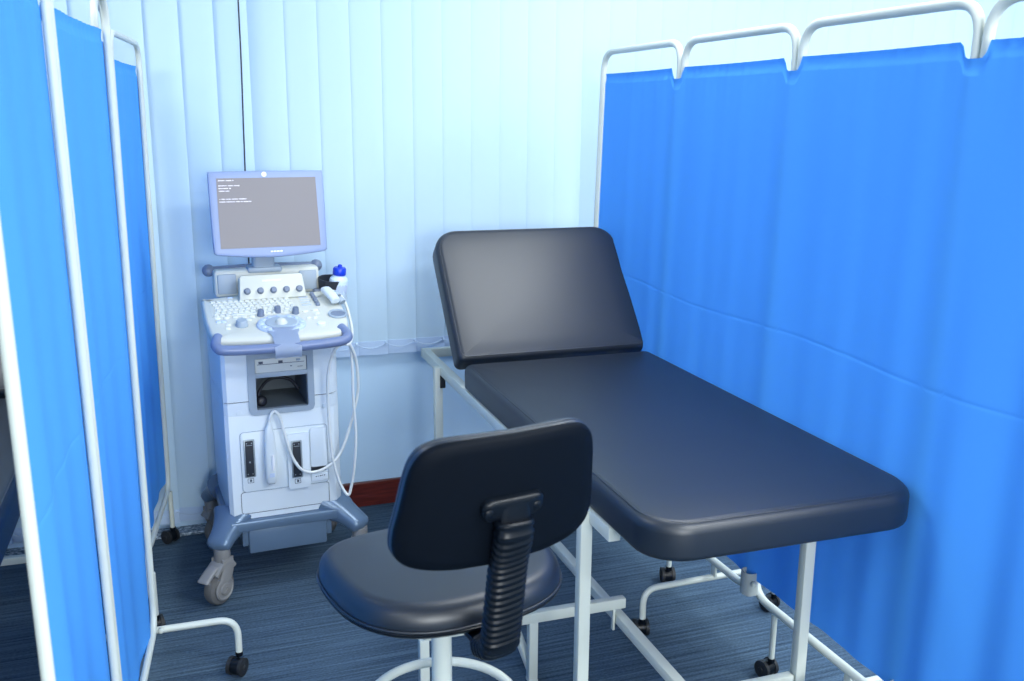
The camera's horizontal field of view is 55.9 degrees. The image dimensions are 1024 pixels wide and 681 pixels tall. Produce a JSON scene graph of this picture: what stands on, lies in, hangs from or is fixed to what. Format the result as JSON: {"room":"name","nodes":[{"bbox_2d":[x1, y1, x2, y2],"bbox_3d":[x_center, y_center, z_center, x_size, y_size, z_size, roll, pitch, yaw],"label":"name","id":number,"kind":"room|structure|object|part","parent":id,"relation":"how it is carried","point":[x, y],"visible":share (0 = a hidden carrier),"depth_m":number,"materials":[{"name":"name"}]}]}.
{"room":"radiology room","nodes":[
{"label":"radiology room","id":0,"kind":"room"},
{"bbox_2d":[0,502,875,680],"bbox_3d":[0.592,1.491,0.892,7.100,0.100,7.180,-4,14,-20],"label":"floor","id":1,"kind":"structure","parent":0,"point":[708,630],"depth_m":3.08,"materials":[{"name":"blue carpet"}]},
{"bbox_2d":[0,352,26,565],"bbox_3d":[-1.695,0.464,2.384,1.010,1.193,2.010,-4,14,-18],"label":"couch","id":2,"kind":"object","parent":1,"relation":"on","point":[9,500],"visible":0.03,"depth_m":2.20,"materials":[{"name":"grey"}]},
{"bbox_3d":[-1.450,0.369,2.113,0.684,0.091,1.395,-4,14,-18],"label":"mattress","id":3,"kind":"part","parent":2,"relation":"part of","materials":[{"name":"black plastic"}]},
{"bbox_2d":[0,0,248,680],"bbox_3d":[-0.953,0.103,2.431,0.490,1.884,2.331,-4,14,-20],"label":"privacy screen","id":4,"kind":"object","parent":1,"relation":"on","point":[97,101],"visible":1,"depth_m":1.92,"materials":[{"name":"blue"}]},
{"bbox_2d":[0,0,110,680],"bbox_3d":[-0.764,0.224,1.632,0.025,1.623,0.634,-4,14,-17],"label":"curtain","id":5,"kind":"object","parent":4,"relation":"hanging from","point":[30,207],"depth_m":1.66,"materials":[{"name":"blue fabric"}]},
{"bbox_3d":[-0.750,0.196,1.618,0.029,1.694,0.670,-4,14,-17],"label":"panel frame","id":6,"kind":"part","parent":4,"relation":"part of","materials":[{"name":"grey metal"}]},
{"bbox_2d":[39,4,150,680],"bbox_3d":[-0.936,0.094,2.234,0.083,1.602,0.610,-4,14,-20],"label":"curtain","id":7,"kind":"object","parent":4,"relation":"hanging from","point":[79,46],"depth_m":2.27,"materials":[{"name":"blue fabric"}]},
{"bbox_3d":[-0.922,0.053,2.228,0.097,1.694,0.623,-4,14,-20],"label":"panel frame","id":8,"kind":"part","parent":4,"relation":"part of","materials":[{"name":"grey metal"}]},
{"bbox_3d":[-1.093,-0.062,2.717,0.027,1.694,0.401,-4,14,-18],"label":"panel frame","id":9,"kind":"part","parent":4,"relation":"part of","materials":[{"name":"grey metal"}]},
{"bbox_2d":[102,42,144,550],"bbox_3d":[-1.107,-0.021,2.723,0.019,1.602,0.388,-4,14,-18],"label":"curtain","id":10,"kind":"object","parent":4,"relation":"hanging from","point":[102,42],"depth_m":2.86,"materials":[{"name":"blue fabric"}]},
{"bbox_2d":[114,60,165,528],"bbox_3d":[-1.235,-0.140,3.196,0.023,1.507,0.571,-3,13,-13],"label":"curtain","id":11,"kind":"object","parent":4,"relation":"hanging from","point":[130,100],"depth_m":3.30,"materials":[{"name":"blue fabric"}]},
{"bbox_3d":[-1.222,-0.162,3.195,0.032,1.625,0.585,-3,13,-12],"label":"panel frame","id":12,"kind":"part","parent":4,"relation":"part of","materials":[{"name":"grey metal"}]},
{"bbox_3d":[-1.118,0.796,3.016,0.017,0.152,0.017,-4,14,-20],"label":"caster stem","id":13,"kind":"part","parent":4,"relation":"part of","materials":[{"name":"grey metal"}]},
{"bbox_3d":[-1.292,0.644,3.661,0.017,0.152,0.017,-4,14,-20],"label":"caster stem","id":14,"kind":"part","parent":4,"relation":"part of","materials":[{"name":"grey metal"}]},
{"bbox_2d":[197,170,367,604],"bbox_3d":[-0.828,0.134,3.338,0.620,1.414,0.689,-5,14,-22],"label":"machine","id":15,"kind":"object","parent":1,"relation":"on","point":[272,319],"visible":0.93,"depth_m":3.26,"materials":[{"name":"white plastic"}]},
{"bbox_3d":[-1.050,-0.242,3.337,0.043,0.043,0.043,-5,14,-22],"label":"grab knob","id":16,"kind":"part","parent":15,"relation":"part of","materials":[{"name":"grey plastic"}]},
{"bbox_3d":[-0.863,-0.057,3.082,0.041,0.027,0.040,-5,14,-22],"label":"knob","id":17,"kind":"part","parent":15,"relation":"part of","materials":[{"name":"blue plastic"}]},
{"bbox_3d":[-0.890,-0.165,3.248,0.023,0.025,0.025,-5,14,-22],"label":"knob","id":18,"kind":"part","parent":15,"relation":"part of","materials":[{"name":"grey plastic"}]},
{"bbox_2d":[243,439,255,477],"bbox_3d":[-0.875,0.395,3.220,0.036,0.132,0.008,-4,14,-20],"label":"socket","id":19,"kind":"object","parent":15,"relation":"attached to","point":[249,445],"depth_m":3.22,"materials":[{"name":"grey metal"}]},
{"bbox_3d":[-0.850,-0.168,3.264,0.023,0.025,0.025,-5,14,-22],"label":"knob","id":20,"kind":"part","parent":15,"relation":"part of","materials":[{"name":"grey plastic"}]},
{"bbox_3d":[-0.823,-0.091,3.161,0.024,0.026,0.026,-5,14,-22],"label":"knob","id":21,"kind":"part","parent":15,"relation":"part of","materials":[{"name":"grey plastic"}]},
{"bbox_2d":[207,170,326,257],"bbox_3d":[-0.828,-0.430,3.275,0.381,0.286,0.097,-5,14,-22],"label":"monitor","id":22,"kind":"object","parent":15,"relation":"on","point":[254,214],"depth_m":3.25,"materials":[{"name":"grey plastic"}]},
{"bbox_3d":[-0.825,-0.182,3.311,0.224,0.091,0.070,-5,14,-22],"label":"knob panel","id":23,"kind":"part","parent":15,"relation":"part of","materials":[{"name":"white plastic"}]},
{"bbox_3d":[-0.810,-0.172,3.280,0.023,0.025,0.025,-5,14,-22],"label":"knob","id":24,"kind":"part","parent":15,"relation":"part of","materials":[{"name":"grey plastic"}]},
{"bbox_3d":[-0.776,-0.103,3.195,0.024,0.026,0.026,-5,14,-22],"label":"knob","id":25,"kind":"part","parent":15,"relation":"part of","materials":[{"name":"grey plastic"}]},
{"bbox_2d":[256,376,299,405],"bbox_3d":[-0.808,0.169,3.289,0.155,0.086,0.067,-10,17,-37],"label":"lead","id":26,"kind":"object","parent":15,"relation":"in","point":[261,400],"visible":0.91,"depth_m":3.28,"materials":[{"name":"black rubber"}]},
{"bbox_3d":[-0.744,-0.052,3.115,0.158,0.038,0.129,-5,14,-22],"label":"trackball panel","id":27,"kind":"part","parent":15,"relation":"part of","materials":[{"name":"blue plastic"}]},
{"bbox_3d":[-0.722,-0.001,3.044,0.441,0.064,0.100,-5,14,-22],"label":"handle","id":28,"kind":"part","parent":15,"relation":"part of","materials":[{"name":"blue plastic"}]},
{"bbox_3d":[-0.769,0.397,3.271,0.288,0.210,0.004,-5,14,-22],"label":"port panel","id":29,"kind":"part","parent":15,"relation":"part of","materials":[{"name":"white plastic"}]},
{"bbox_3d":[-0.769,-0.175,3.296,0.023,0.025,0.025,-5,14,-22],"label":"knob","id":30,"kind":"part","parent":15,"relation":"part of","materials":[{"name":"grey plastic"}]},
{"bbox_3d":[-0.718,-0.100,3.202,0.024,0.026,0.026,-5,14,-22],"label":"knob","id":31,"kind":"part","parent":15,"relation":"part of","materials":[{"name":"grey plastic"}]},
{"bbox_2d":[291,440,302,477],"bbox_3d":[-0.728,0.402,3.270,0.036,0.132,0.008,-4,14,-20],"label":"socket","id":32,"kind":"object","parent":15,"relation":"attached to","point":[296,445],"depth_m":3.27,"materials":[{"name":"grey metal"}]},
{"bbox_3d":[-0.729,-0.178,3.312,0.023,0.025,0.025,-5,14,-22],"label":"knob","id":33,"kind":"part","parent":15,"relation":"part of","materials":[{"name":"grey plastic"}]},
{"bbox_2d":[264,344,359,483],"bbox_3d":[-0.665,0.235,3.228,0.330,0.496,0.069,-5,14,-22],"label":"probe","id":34,"kind":"object","parent":15,"relation":"hanging from","point":[270,454],"visible":0.94,"depth_m":3.22,"materials":[{"name":"white plastic"}]},
{"bbox_3d":[-0.706,-0.272,3.475,0.043,0.043,0.043,-5,14,-22],"label":"grab knob","id":35,"kind":"part","parent":15,"relation":"part of","materials":[{"name":"grey plastic"}]},
{"bbox_3d":[-0.663,0.467,3.326,0.056,0.030,0.006,-5,14,-22],"label":"label plate","id":36,"kind":"part","parent":15,"relation":"part of","materials":[{"name":"white plastic"}]},
{"bbox_2d":[329,264,347,304],"bbox_3d":[-0.621,-0.201,3.432,0.076,0.143,0.067,6,14,21],"label":"bottle","id":37,"kind":"object","parent":15,"relation":"in","point":[339,272],"visible":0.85,"depth_m":3.40,"materials":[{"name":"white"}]},
{"bbox_2d":[321,286,356,495],"bbox_3d":[-0.594,0.174,3.343,0.104,0.706,0.266,-3,13,-13],"label":"probe","id":38,"kind":"object","parent":15,"relation":"in","point":[327,291],"visible":0.85,"depth_m":3.28,"materials":[{"name":"white plastic"}]},
{"bbox_2d":[316,418,592,680],"bbox_3d":[-0.120,0.613,1.970,0.573,1.112,0.713,-7,15,-27],"label":"chair","id":39,"kind":"object","parent":1,"relation":"on","point":[464,548],"visible":1,"depth_m":1.62,"materials":[{"name":"black leather"}]},
{"bbox_3d":[-0.147,0.469,1.987,0.473,0.079,0.436,-7,15,-28],"label":"seat","id":40,"kind":"part","parent":39,"relation":"part of","materials":[{"name":"black leather"}]},
{"bbox_3d":[-0.109,0.530,1.929,0.180,0.021,0.340,-7,15,-27],"label":"seat plate","id":41,"kind":"part","parent":39,"relation":"part of","materials":[{"name":"black plastic"}]},
{"bbox_3d":[-0.018,0.254,1.597,0.375,0.244,0.098,-7,15,-27],"label":"backrest","id":42,"kind":"part","parent":39,"relation":"part of","materials":[{"name":"black leather"}]},
{"bbox_3d":[0.001,0.269,1.568,0.112,0.041,0.022,-7,15,-28],"label":"mounting plate","id":43,"kind":"part","parent":39,"relation":"part of","materials":[{"name":"black plastic"}]},
{"bbox_2d":[418,227,908,680],"bbox_3d":[0.140,0.341,2.967,1.010,1.193,2.010,-4,14,-18],"label":"examination table","id":44,"kind":"object","parent":1,"relation":"on","point":[542,325],"visible":0.91,"depth_m":2.69,"materials":[{"name":"grey leather"}]},
{"bbox_3d":[-0.245,0.915,2.686,0.027,0.188,0.027,-4,14,-18],"label":"step leg","id":45,"kind":"part","parent":44,"relation":"part of","materials":[{"name":"grey metal"}]},
{"bbox_3d":[-0.275,0.435,3.625,0.030,0.694,0.030,-4,14,-18],"label":"leg","id":46,"kind":"part","parent":44,"relation":"part of","materials":[{"name":"grey metal"}]},
{"bbox_3d":[0.229,0.220,3.086,0.634,0.035,1.795,-4,14,-18],"label":"frame rail","id":47,"kind":"part","parent":44,"relation":"part of","materials":[{"name":"grey metal"}]},
{"bbox_3d":[0.018,0.854,2.850,0.608,0.198,0.186,-4,14,-18],"label":"step frame","id":48,"kind":"part","parent":44,"relation":"part of","materials":[{"name":"grey metal"}]},
{"bbox_3d":[0.058,0.894,2.786,0.027,0.188,0.027,-4,14,-18],"label":"step leg","id":49,"kind":"part","parent":44,"relation":"part of","materials":[{"name":"grey metal"}]},
{"bbox_3d":[0.169,0.735,2.348,0.030,0.694,0.030,-4,14,-18],"label":"leg","id":50,"kind":"part","parent":44,"relation":"part of","materials":[{"name":"grey metal"}]},
{"bbox_3d":[0.385,0.246,2.696,0.684,0.091,1.395,-4,14,-18],"label":"mattress","id":51,"kind":"part","parent":44,"relation":"part of","materials":[{"name":"black leather"}]},
{"bbox_3d":[0.769,0.707,2.550,0.030,0.665,0.030,-4,14,-18],"label":"leg","id":52,"kind":"part","parent":44,"relation":"part of","materials":[{"name":"grey metal"}]},
{"bbox_2d":[593,0,1023,680],"bbox_3d":[0.716,0.062,2.732,0.541,1.849,2.498,-4,14,-20],"label":"privacy screen","id":53,"kind":"object","parent":1,"relation":"on","point":[832,244],"visible":0.78,"depth_m":2.35,"materials":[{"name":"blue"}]},
{"bbox_3d":[0.430,-0.241,3.580,0.062,1.647,0.622,-4,14,-19],"label":"panel frame","id":54,"kind":"part","parent":53,"relation":"part of","materials":[{"name":"grey metal"}]},
{"bbox_3d":[0.637,-0.106,3.006,0.062,1.647,0.625,-4,14,-19],"label":"panel frame","id":55,"kind":"part","parent":53,"relation":"part of","materials":[{"name":"grey"}]},
{"bbox_3d":[0.698,0.714,2.856,0.038,0.072,0.051,-4,14,-20],"label":"hook plate","id":56,"kind":"part","parent":53,"relation":"part of","materials":[{"name":"grey"}]},
{"bbox_3d":[0.757,0.862,2.799,0.017,0.147,0.017,-4,14,-20],"label":"caster stem","id":57,"kind":"part","parent":53,"relation":"part of","materials":[{"name":"grey metal"}]},
{"bbox_3d":[0.845,0.029,2.432,0.062,1.647,0.624,-4,14,-19],"label":"panel frame","id":58,"kind":"part","parent":53,"relation":"part of","materials":[{"name":"grey metal"}]},
{"bbox_3d":[1.053,0.164,1.858,0.062,1.647,0.625,-4,14,-19],"label":"panel frame","id":59,"kind":"part","parent":53,"relation":"part of","materials":[{"name":"grey metal"}]},
{"bbox_2d":[7,1,1023,548],"bbox_3d":[-0.620,-0.707,3.792,7.100,2.850,0.100,-4,14,-20],"label":"wall","id":60,"kind":"structure","parent":0,"point":[395,408],"depth_m":4.02,"materials":[{"name":"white paint"}]},
{"bbox_2d":[5,523,205,555],"bbox_3d":[-2.430,0.834,3.374,3.000,0.012,0.075,-4,14,-20],"label":"trim","id":61,"kind":"structure","parent":60,"relation":"attached to","point":[186,530],"depth_m":3.76,"materials":[{"name":"tile"}]},
{"bbox_2d":[9,0,254,544],"bbox_3d":[-2.272,-0.536,3.085,2.833,2.705,0.040,-4,14,-20],"label":"vertical blind","id":62,"kind":"object","parent":60,"relation":"attached to","point":[190,49],"visible":0.16,"depth_m":3.49,"materials":[{"name":"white fabric"}]},
{"bbox_3d":[-2.282,0.744,3.370,2.813,0.025,0.010,-4,14,-20],"label":"bead chain","id":63,"kind":"part","parent":62,"relation":"part of","materials":[{"name":"white"}]},
{"bbox_2d":[237,0,249,263],"bbox_3d":[-0.962,-0.989,3.405,0.024,1.870,0.006,-4,14,-20],"label":"cord","id":64,"kind":"object","parent":62,"relation":"hanging from","point":[237,0],"visible":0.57,"depth_m":3.43,"materials":[{"name":"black plastic"}]},
{"bbox_2d":[342,477,400,506],"bbox_3d":[0.798,0.534,4.556,3.900,0.106,0.018,-4,14,-20],"label":"baseboard","id":65,"kind":"structure","parent":60,"relation":"attached to","point":[381,491],"depth_m":4.05,"materials":[{"name":"brown wood"}]},
{"bbox_2d":[246,0,1015,357],"bbox_3d":[0.727,-1.066,4.129,3.602,2.105,0.040,-4,14,-20],"label":"vertical blind","id":66,"kind":"object","parent":60,"relation":"attached to","point":[422,121],"visible":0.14,"depth_m":3.85,"materials":[{"name":"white fabric"}]},
{"bbox_3d":[0.723,-0.079,4.348,3.590,0.025,0.010,-4,14,-20],"label":"bead chain","id":67,"kind":"part","parent":66,"relation":"part of","materials":[{"name":"blue"}]}
]}

